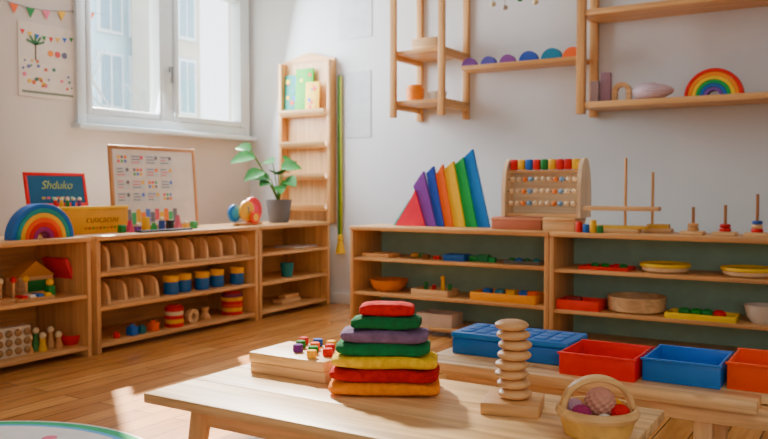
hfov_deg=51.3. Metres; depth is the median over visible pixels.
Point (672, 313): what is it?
tray
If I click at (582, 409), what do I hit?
ball
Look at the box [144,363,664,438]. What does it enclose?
table
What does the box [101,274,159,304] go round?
rack
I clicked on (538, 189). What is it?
abacus
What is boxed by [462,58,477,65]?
disc
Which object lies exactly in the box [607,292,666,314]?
round wooden tray
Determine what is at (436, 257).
block
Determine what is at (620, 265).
pebble
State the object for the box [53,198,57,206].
peg
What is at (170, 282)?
cup
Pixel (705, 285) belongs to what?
shelf unit
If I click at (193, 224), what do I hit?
block
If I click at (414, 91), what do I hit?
jar
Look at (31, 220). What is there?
rainbow stacker
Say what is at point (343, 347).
cushion
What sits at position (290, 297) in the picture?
wooden blocks
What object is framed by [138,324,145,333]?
block
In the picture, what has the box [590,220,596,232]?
peg
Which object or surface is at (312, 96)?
picture book
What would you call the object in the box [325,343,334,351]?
cube
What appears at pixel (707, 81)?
rainbow stacker
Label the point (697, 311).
pebble
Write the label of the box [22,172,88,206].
board
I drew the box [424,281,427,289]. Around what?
peg
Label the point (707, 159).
wall
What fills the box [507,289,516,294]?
block
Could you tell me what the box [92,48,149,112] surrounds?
bare tree
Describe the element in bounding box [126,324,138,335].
block
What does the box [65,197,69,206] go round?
peg
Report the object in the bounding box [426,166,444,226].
board
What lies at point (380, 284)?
wooden bowl
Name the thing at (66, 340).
bowl
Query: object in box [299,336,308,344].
wooden peg
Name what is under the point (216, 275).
cup
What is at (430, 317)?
box
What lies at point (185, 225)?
block
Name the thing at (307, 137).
rack
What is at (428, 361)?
cushion
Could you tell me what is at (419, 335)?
cushion
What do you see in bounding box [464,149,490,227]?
board
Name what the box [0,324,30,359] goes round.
box
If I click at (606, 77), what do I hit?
block
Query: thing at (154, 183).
framed board
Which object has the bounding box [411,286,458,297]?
tray
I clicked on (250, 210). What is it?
toy
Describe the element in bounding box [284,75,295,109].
picture book
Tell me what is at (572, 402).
ball
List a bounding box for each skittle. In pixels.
[27,335,33,354]
[32,327,39,350]
[38,332,47,351]
[46,326,54,347]
[54,331,63,348]
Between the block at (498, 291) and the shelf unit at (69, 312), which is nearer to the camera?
the shelf unit at (69, 312)
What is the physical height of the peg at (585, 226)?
0.045 m
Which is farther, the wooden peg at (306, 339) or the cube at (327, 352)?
the wooden peg at (306, 339)
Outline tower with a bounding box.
[480,319,544,418]
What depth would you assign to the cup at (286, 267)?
5.83 m
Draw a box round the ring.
[185,309,198,322]
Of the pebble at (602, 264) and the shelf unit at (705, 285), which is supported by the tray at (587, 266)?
the pebble at (602, 264)
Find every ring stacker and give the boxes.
[680,207,705,234]
[712,205,737,235]
[744,194,767,236]
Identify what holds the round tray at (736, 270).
on the shelf unit at (705, 285)
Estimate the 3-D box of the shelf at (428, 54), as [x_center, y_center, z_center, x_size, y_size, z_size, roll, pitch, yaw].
[0.325,-1.132,5.500,0.414,0.024,0.370,1,3,31]
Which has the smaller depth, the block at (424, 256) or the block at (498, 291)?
the block at (498, 291)
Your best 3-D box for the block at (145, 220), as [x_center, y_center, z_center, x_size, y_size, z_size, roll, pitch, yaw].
[-1.416,0.027,4.757,0.035,0.085,0.036,1,3,31]
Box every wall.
[0,0,249,235]
[249,0,767,293]
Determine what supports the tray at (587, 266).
on the shelf unit at (705, 285)
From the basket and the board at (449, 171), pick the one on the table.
the basket
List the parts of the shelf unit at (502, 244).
panel, shelf, shelf, shelf, panel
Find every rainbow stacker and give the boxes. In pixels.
[4,204,73,240]
[684,68,744,95]
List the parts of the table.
leg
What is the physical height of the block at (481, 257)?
0.045 m
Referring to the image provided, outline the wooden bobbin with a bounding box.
[200,307,210,320]
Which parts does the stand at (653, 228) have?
rod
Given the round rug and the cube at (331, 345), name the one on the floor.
the round rug
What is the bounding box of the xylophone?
[15,292,54,302]
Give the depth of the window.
5.78 m
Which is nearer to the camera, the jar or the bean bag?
the bean bag
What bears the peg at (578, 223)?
on the shelf unit at (705, 285)
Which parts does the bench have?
leg, leg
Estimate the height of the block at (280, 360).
0.050 m
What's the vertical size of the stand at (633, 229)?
0.404 m
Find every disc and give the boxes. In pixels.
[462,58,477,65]
[480,56,496,63]
[499,54,516,62]
[519,51,538,60]
[541,48,562,58]
[562,47,575,56]
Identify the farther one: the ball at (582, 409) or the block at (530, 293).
the block at (530, 293)
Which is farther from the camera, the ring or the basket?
the ring
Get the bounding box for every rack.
[100,234,249,270]
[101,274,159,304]
[278,53,335,222]
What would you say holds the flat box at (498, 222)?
on the shelf unit at (502, 244)
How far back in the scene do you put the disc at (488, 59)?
5.30 m
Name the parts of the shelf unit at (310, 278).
panel, panel, shelf, shelf, shelf, panel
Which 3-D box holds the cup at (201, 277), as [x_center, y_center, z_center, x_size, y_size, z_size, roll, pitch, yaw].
[-1.159,0.388,5.095,0.096,0.112,0.096,1,3,31]
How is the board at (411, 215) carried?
on the shelf unit at (502, 244)
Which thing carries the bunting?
attached to the wall at (37, 134)
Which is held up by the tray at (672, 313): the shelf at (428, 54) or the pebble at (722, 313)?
the pebble at (722, 313)
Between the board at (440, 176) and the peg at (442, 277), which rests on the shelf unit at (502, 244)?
the board at (440, 176)
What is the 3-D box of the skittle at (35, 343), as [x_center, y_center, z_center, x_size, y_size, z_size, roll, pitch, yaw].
[-1.800,0.617,4.134,0.047,0.122,0.048,1,3,31]
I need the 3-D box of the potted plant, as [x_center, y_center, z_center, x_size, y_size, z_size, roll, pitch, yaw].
[-0.866,-0.275,5.908,0.522,0.595,0.407,0,2,-4]
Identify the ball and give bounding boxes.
[567,398,583,410]
[571,404,591,414]
[584,387,616,415]
[610,404,629,415]
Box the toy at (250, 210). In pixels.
[227,197,261,225]
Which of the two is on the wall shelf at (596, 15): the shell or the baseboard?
the shell
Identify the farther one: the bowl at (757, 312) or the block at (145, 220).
the block at (145, 220)
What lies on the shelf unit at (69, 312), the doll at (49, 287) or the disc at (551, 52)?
the doll at (49, 287)
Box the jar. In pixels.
[406,84,424,99]
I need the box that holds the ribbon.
[335,74,344,253]
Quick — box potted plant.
[230,143,301,222]
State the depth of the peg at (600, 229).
4.30 m
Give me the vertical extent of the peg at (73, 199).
0.051 m
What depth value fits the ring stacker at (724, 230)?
4.07 m
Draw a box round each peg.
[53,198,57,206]
[59,197,63,206]
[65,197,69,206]
[71,197,75,206]
[77,197,81,205]
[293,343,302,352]
[296,340,305,347]
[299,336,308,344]
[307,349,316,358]
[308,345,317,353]
[310,342,319,349]
[313,338,322,346]
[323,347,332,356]
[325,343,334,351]
[327,340,335,347]
[576,221,582,232]
[583,224,588,232]
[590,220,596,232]
[597,226,603,232]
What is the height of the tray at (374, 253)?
0.025 m
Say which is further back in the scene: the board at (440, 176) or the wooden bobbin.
the wooden bobbin
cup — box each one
[163,275,178,294]
[176,273,191,291]
[194,271,209,289]
[209,269,223,286]
[230,266,243,284]
[280,262,293,276]
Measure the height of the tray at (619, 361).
0.060 m
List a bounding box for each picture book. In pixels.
[41,256,72,278]
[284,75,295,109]
[295,68,313,109]
[305,81,319,108]
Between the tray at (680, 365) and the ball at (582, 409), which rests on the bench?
the tray at (680, 365)
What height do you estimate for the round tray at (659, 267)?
0.048 m
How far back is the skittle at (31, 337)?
4.05 m
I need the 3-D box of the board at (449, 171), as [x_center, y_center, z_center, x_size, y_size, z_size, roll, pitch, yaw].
[0.443,-0.159,4.990,0.153,0.409,0.030,1,3,31]
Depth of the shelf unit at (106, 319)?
5.03 m
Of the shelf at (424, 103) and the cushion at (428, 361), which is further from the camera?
the shelf at (424, 103)
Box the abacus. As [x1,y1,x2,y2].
[501,158,590,217]
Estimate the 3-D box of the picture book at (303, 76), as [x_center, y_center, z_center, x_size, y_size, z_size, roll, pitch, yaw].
[-0.620,-0.994,6.232,0.170,0.360,0.032,1,3,31]
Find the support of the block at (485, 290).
in the tray at (478, 295)
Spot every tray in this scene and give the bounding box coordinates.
[135,228,192,232]
[362,251,399,257]
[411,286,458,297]
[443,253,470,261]
[470,288,543,304]
[503,259,543,265]
[556,296,606,311]
[557,339,654,382]
[578,263,635,271]
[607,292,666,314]
[640,261,690,273]
[640,344,734,389]
[665,308,740,323]
[720,264,767,278]
[725,348,767,393]
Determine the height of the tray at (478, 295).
0.050 m
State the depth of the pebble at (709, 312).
4.08 m
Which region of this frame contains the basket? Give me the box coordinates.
[555,374,639,438]
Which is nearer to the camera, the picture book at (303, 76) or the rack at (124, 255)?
the rack at (124, 255)
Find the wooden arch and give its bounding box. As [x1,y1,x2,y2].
[612,82,631,99]
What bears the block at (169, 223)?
on the shelf unit at (106, 319)
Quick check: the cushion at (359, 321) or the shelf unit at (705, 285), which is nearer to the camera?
the cushion at (359, 321)
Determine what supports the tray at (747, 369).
on the bench
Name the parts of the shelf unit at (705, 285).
panel, shelf, shelf, shelf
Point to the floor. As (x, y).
(107, 389)
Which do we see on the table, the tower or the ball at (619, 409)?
the tower
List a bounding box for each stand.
[0,276,28,303]
[583,158,660,233]
[643,172,673,232]
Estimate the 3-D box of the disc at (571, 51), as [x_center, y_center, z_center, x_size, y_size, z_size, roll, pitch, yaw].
[1.186,-1.048,5.017,0.130,0.065,0.040,1,3,31]
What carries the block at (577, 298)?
in the tray at (589, 304)
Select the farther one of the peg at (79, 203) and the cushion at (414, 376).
the peg at (79, 203)
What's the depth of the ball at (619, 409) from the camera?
1.42 m
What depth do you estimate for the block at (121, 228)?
4.59 m
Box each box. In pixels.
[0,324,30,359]
[412,36,437,49]
[417,309,462,328]
[491,216,543,230]
[542,217,585,231]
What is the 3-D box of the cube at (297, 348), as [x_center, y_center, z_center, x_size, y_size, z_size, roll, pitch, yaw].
[-0.209,0.312,1.943,0.024,0.019,0.024,1,3,31]
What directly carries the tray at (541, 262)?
on the shelf unit at (502, 244)
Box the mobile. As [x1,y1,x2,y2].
[490,0,538,9]
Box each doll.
[44,279,54,294]
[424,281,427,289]
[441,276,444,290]
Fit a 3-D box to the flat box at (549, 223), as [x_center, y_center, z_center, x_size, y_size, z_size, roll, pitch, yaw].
[1.031,0.025,4.580,0.193,0.075,0.206,1,3,31]
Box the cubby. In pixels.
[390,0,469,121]
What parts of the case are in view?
lid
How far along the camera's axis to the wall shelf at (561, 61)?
5.21 m
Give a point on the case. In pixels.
(478, 339)
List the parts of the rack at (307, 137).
rail, rail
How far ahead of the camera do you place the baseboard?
6.18 m
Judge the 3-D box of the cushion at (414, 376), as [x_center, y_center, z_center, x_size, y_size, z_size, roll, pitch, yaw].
[0.003,0.336,1.773,0.238,0.032,0.136,0,2,6]
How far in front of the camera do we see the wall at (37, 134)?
5.08 m
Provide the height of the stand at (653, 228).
0.330 m
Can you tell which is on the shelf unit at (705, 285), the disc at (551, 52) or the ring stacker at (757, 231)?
the ring stacker at (757, 231)
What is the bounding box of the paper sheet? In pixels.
[346,70,370,137]
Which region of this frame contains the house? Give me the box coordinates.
[4,260,53,295]
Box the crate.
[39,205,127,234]
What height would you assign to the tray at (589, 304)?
0.055 m
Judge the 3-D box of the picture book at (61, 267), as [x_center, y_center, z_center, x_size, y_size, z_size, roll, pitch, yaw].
[-1.755,0.296,4.348,0.200,0.189,0.100,1,3,31]
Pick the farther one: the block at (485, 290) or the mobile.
the mobile
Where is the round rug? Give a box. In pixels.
[0,421,142,438]
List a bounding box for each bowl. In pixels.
[61,332,79,344]
[370,277,407,291]
[427,91,446,98]
[744,302,767,324]
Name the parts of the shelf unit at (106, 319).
panel, panel, shelf, shelf, shelf, panel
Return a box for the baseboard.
[330,292,349,303]
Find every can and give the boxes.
[164,304,183,327]
[221,290,242,314]
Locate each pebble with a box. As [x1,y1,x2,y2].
[591,262,598,266]
[601,263,608,266]
[619,264,627,267]
[678,307,689,313]
[690,308,701,314]
[701,309,712,315]
[713,310,726,316]
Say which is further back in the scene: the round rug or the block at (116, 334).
the block at (116, 334)
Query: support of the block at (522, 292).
in the tray at (478, 295)
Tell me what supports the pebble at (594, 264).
on the tray at (587, 266)
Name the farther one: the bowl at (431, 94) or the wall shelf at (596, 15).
the bowl at (431, 94)
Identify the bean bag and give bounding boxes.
[410,252,423,257]
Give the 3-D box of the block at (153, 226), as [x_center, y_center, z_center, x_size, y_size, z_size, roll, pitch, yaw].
[-1.383,0.043,4.810,0.030,0.049,0.043,1,3,31]
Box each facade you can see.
[91,0,132,110]
[131,0,200,117]
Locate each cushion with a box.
[328,377,439,395]
[329,364,439,383]
[331,351,437,369]
[336,339,430,356]
[340,326,428,343]
[350,314,421,329]
[359,301,414,316]
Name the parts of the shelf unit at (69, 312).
panel, shelf, shelf, panel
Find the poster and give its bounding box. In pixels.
[17,20,74,100]
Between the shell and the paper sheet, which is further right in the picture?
the shell
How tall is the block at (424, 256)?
0.030 m
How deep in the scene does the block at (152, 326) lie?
4.72 m
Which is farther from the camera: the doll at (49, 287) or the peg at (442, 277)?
the peg at (442, 277)
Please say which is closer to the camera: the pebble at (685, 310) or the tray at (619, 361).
the tray at (619, 361)
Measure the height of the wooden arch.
0.115 m
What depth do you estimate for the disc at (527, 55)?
5.15 m
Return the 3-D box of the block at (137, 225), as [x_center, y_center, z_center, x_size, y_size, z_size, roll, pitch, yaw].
[-1.448,0.045,4.706,0.040,0.053,0.040,1,3,31]
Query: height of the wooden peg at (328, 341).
0.019 m
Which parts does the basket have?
handle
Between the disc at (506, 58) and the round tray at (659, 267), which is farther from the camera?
the disc at (506, 58)
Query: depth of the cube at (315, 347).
1.91 m
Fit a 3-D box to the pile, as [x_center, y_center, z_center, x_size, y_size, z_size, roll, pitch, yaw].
[-0.670,0.203,6.077,0.200,0.012,0.280,1,3,31]
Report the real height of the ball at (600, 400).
0.054 m
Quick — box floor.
[0,303,767,438]
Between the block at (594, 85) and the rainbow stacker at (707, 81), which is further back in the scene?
the block at (594, 85)
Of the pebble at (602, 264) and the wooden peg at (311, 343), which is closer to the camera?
the wooden peg at (311, 343)
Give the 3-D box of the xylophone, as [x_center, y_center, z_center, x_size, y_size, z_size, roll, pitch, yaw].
[-1.769,0.391,4.042,0.064,0.030,0.200,1,3,31]
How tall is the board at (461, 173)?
0.433 m
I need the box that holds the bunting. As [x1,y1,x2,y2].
[5,0,104,19]
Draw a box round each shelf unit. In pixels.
[0,235,91,367]
[74,224,258,353]
[211,220,329,318]
[349,224,553,332]
[549,230,767,354]
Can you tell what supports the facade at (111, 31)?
on the ground
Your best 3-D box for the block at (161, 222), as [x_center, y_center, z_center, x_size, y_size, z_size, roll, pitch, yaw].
[-1.350,0.024,4.864,0.040,0.083,0.040,1,3,31]
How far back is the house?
4.20 m
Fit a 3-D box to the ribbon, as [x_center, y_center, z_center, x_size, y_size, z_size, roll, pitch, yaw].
[-0.336,-0.426,6.128,0.080,1.373,0.080,1,3,31]
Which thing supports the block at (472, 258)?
on the shelf unit at (502, 244)
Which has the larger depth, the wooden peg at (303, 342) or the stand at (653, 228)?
the stand at (653, 228)
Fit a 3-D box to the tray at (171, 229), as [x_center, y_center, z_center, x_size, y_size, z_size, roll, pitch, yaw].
[-1.305,0.064,4.767,0.060,0.012,0.400,1,3,31]
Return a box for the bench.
[437,347,767,438]
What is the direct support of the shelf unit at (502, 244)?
on the floor
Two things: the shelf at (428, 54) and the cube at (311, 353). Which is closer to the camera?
the cube at (311, 353)
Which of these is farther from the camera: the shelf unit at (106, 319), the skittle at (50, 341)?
the shelf unit at (106, 319)
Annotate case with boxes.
[451,323,587,365]
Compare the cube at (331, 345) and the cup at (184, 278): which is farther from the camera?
the cup at (184, 278)
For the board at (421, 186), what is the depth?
5.05 m
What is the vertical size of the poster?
0.449 m
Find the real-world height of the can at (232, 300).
0.152 m
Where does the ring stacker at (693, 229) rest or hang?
on the shelf unit at (705, 285)
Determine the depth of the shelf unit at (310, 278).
6.13 m
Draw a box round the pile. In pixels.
[274,244,316,248]
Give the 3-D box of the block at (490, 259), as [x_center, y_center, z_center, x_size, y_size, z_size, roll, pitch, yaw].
[0.637,0.239,4.713,0.048,0.030,0.036,1,3,31]
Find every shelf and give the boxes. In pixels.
[397,47,469,61]
[397,98,469,108]
[461,56,588,73]
[576,0,767,117]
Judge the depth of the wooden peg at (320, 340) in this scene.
2.00 m
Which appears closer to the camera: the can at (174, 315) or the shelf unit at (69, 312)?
the shelf unit at (69, 312)
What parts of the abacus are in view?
panel, rail, panel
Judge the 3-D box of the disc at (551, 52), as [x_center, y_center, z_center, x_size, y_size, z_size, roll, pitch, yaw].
[1.069,-1.054,5.088,0.140,0.070,0.040,1,3,31]
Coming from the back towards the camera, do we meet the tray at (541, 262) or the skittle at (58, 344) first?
the tray at (541, 262)
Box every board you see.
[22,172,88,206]
[107,145,198,228]
[394,190,425,225]
[413,171,436,226]
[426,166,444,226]
[435,164,453,226]
[444,161,465,226]
[455,157,477,226]
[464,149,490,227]
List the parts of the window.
sash, sill, handle, sash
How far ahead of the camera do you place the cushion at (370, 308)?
1.74 m
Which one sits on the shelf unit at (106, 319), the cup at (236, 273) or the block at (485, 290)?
the cup at (236, 273)
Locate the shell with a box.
[632,82,673,98]
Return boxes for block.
[113,331,119,338]
[118,225,125,232]
[126,220,133,231]
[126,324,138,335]
[134,223,140,231]
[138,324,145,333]
[142,217,149,229]
[147,320,158,331]
[150,223,157,229]
[158,217,164,228]
[166,220,173,228]
[174,215,181,227]
[183,220,188,227]
[190,221,197,227]
[249,341,335,382]
[422,254,429,258]
[433,255,440,259]
[469,255,476,261]
[477,254,490,262]
[483,288,492,292]
[488,257,496,262]
[495,288,504,293]
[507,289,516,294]
[519,290,528,295]
[528,291,537,295]
[567,295,582,300]
[590,81,599,101]
[600,72,611,100]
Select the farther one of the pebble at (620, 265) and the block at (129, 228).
the block at (129, 228)
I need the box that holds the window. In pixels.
[71,0,256,141]
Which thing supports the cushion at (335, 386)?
on the table
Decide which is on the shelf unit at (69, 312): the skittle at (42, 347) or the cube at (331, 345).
the skittle at (42, 347)
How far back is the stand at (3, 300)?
3.99 m
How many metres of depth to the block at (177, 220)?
4.97 m
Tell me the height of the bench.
0.400 m

